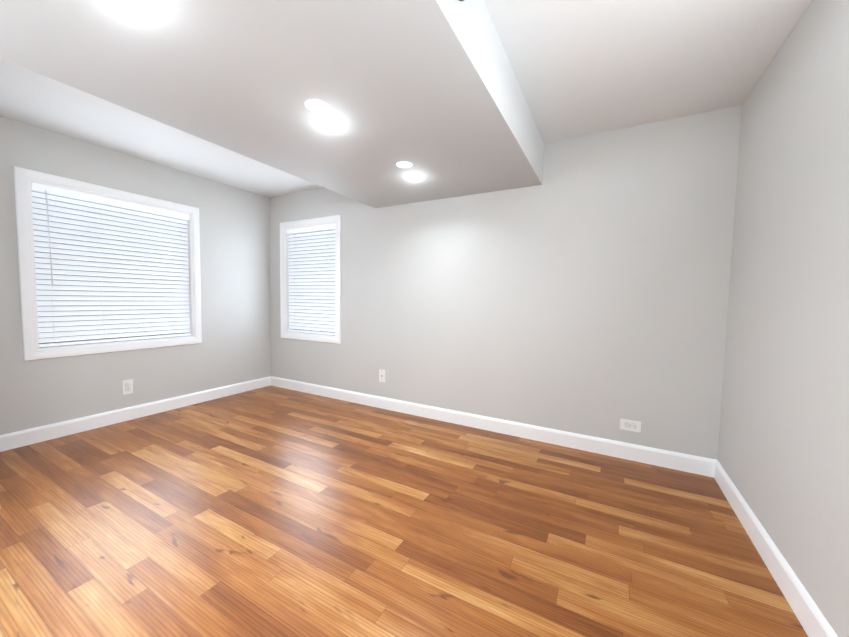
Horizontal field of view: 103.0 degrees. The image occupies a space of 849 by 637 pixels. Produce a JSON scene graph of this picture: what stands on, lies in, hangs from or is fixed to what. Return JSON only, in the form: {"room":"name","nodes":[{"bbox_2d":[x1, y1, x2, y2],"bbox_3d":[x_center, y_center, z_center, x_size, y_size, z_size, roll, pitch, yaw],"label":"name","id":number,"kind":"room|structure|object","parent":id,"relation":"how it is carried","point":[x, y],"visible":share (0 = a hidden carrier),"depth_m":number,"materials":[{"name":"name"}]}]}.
{"room":"empty room","nodes":[
{"label":"empty room","id":0,"kind":"room"},
{"bbox_2d":[0,115,270,434],"bbox_3d":[-3.206,-0.315,2.662,0.160,2.638,4.720,3,4,29],"label":"wall","id":1,"kind":"structure","parent":0,"point":[234,347],"depth_m":3.32,"materials":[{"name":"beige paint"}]},
{"bbox_2d":[13,166,201,360],"bbox_3d":[-2.882,-0.444,3.223,0.180,1.494,1.319,3,4,29],"label":"window","id":2,"kind":"structure","parent":1,"relation":"in","point":[24,178],"depth_m":2.86,"materials":[{"name":"white paint"}]},
{"bbox_2d":[31,182,190,346],"bbox_3d":[-2.848,-0.445,3.204,0.077,1.310,1.137,3,4,29],"label":"window blind","id":3,"kind":"object","parent":2,"relation":"attached to","point":[98,297],"visible":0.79,"depth_m":3.09,"materials":[{"name":"white plastic"}]},
{"bbox_2d":[39,332,188,347],"bbox_3d":[-2.899,0.192,3.263,0.014,0.045,1.145,3,4,29],"label":"rail","id":4,"kind":"object","parent":2,"relation":"attached to","point":[108,338],"visible":0.21,"depth_m":3.15,"materials":[{"name":"grey plastic"}]},
{"bbox_2d":[122,379,132,394],"bbox_3d":[-2.843,0.656,3.237,0.009,0.137,0.084,3,4,29],"label":"electrical outlet","id":5,"kind":"object","parent":1,"relation":"attached to","point":[127,386],"visible":1,"depth_m":3.23,"materials":[{"name":"white plastic"}]},
{"bbox_2d":[0,376,271,451],"bbox_3d":[-3.147,0.943,2.697,0.016,0.125,4.350,3,4,29],"label":"baseboard","id":6,"kind":"structure","parent":1,"relation":"attached to","point":[30,436],"depth_m":3.16,"materials":[{"name":"white paint"}]},
{"bbox_2d":[0,385,807,636],"bbox_3d":[-1.087,1.155,1.572,5.045,0.100,4.720,3,4,29],"label":"floor","id":7,"kind":"structure","parent":0,"point":[270,511],"depth_m":1.73,"materials":[{"name":"brown wood"}]},
{"bbox_2d":[0,0,811,197],"bbox_3d":[-1.043,-1.468,1.419,5.045,0.120,4.720,3,4,29],"label":"ceiling","id":8,"kind":"structure","parent":0,"point":[580,68],"depth_m":1.98,"materials":[{"name":"white paint"}]},
{"bbox_2d":[0,0,543,207],"bbox_3d":[-0.826,-1.231,1.312,1.733,0.334,4.400,3,4,29],"label":"soffit beam","id":9,"kind":"structure","parent":8,"relation":"attached to","point":[431,90],"depth_m":1.53,"materials":[{"name":"paint"}]},
{"bbox_2d":[106,0,162,17],"bbox_3d":[-0.965,-1.050,1.091,0.190,0.014,0.190,3,4,29],"label":"recessed light","id":10,"kind":"object","parent":9,"relation":"attached to","point":[147,8],"visible":1,"depth_m":1.14,"materials":[{"name":"white paint"}]},
{"bbox_2d":[305,99,328,111],"bbox_3d":[-0.547,-1.080,1.724,0.116,0.006,0.116,3,4,29],"label":"recessed light","id":11,"kind":"object","parent":9,"relation":"attached to","point":[316,105],"visible":1,"depth_m":1.72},
{"bbox_2d":[312,113,346,131],"bbox_3d":[-0.529,-1.089,1.885,0.190,0.014,0.190,3,4,29],"label":"recessed light","id":12,"kind":"object","parent":9,"relation":"attached to","point":[329,122],"visible":1,"depth_m":1.87,"materials":[{"name":"white paint"}]},
{"bbox_2d":[396,162,411,167],"bbox_3d":[-0.147,-1.116,2.461,0.116,0.006,0.116,3,4,29],"label":"recessed light","id":13,"kind":"object","parent":9,"relation":"attached to","point":[404,164],"visible":1,"depth_m":2.45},
{"bbox_2d":[402,172,425,181],"bbox_3d":[-0.082,-1.129,2.701,0.190,0.014,0.190,3,4,29],"label":"recessed light","id":14,"kind":"object","parent":9,"relation":"attached to","point":[414,176],"visible":1,"depth_m":2.69,"materials":[{"name":"white paint"}]},
{"bbox_2d":[269,105,741,459],"bbox_3d":[0.031,-0.309,3.490,4.725,2.638,0.160,3,4,29],"label":"wall","id":15,"kind":"structure","parent":0,"point":[583,288],"depth_m":2.79,"materials":[{"name":"beige paint"}]},
{"bbox_2d":[280,215,340,343],"bbox_3d":[-1.394,-0.474,4.252,1.036,1.500,0.180,3,4,29],"label":"window","id":16,"kind":"structure","parent":15,"relation":"in","point":[284,285],"depth_m":4.20,"materials":[{"name":"white paint"}]},
{"bbox_2d":[286,224,334,334],"bbox_3d":[-1.409,-0.475,4.223,0.854,1.316,0.064,3,4,29],"label":"window blind","id":17,"kind":"object","parent":16,"relation":"attached to","point":[311,301],"visible":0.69,"depth_m":4.22,"materials":[{"name":"white plastic"}]},
{"bbox_2d":[379,369,385,381],"bbox_3d":[-0.467,0.630,3.708,0.084,0.137,0.017,3,4,29],"label":"outlet","id":18,"kind":"object","parent":15,"relation":"attached to","point":[382,375],"visible":1,"depth_m":3.71,"materials":[{"name":"white plastic"}]},
{"bbox_2d":[272,376,711,476],"bbox_3d":[-0.032,0.949,3.486,4.725,0.125,0.016,3,4,29],"label":"baseboard","id":19,"kind":"structure","parent":15,"relation":"attached to","point":[699,465],"depth_m":2.97,"materials":[{"name":"white paint"}]},
{"bbox_2d":[620,419,640,432],"bbox_3d":[1.583,0.823,2.598,0.137,0.084,0.009,3,4,29],"label":"electrical outlet","id":20,"kind":"object","parent":15,"relation":"attached to","point":[630,425],"visible":1,"depth_m":2.60,"materials":[{"name":"white plastic"}]},
{"bbox_2d":[718,0,848,636],"bbox_3d":[1.078,-0.108,0.323,0.160,2.638,4.720,3,4,29],"label":"wall","id":21,"kind":"structure","parent":0,"point":[783,453],"depth_m":1.45,"materials":[{"name":"beige paint"}]},
{"bbox_2d":[712,459,837,636],"bbox_3d":[0.982,1.142,0.443,0.016,0.125,4.350,3,4,29],"label":"baseboard","id":22,"kind":"structure","parent":21,"relation":"attached to","point":[813,621],"depth_m":1.48,"materials":[{"name":"white paint"}]}
]}

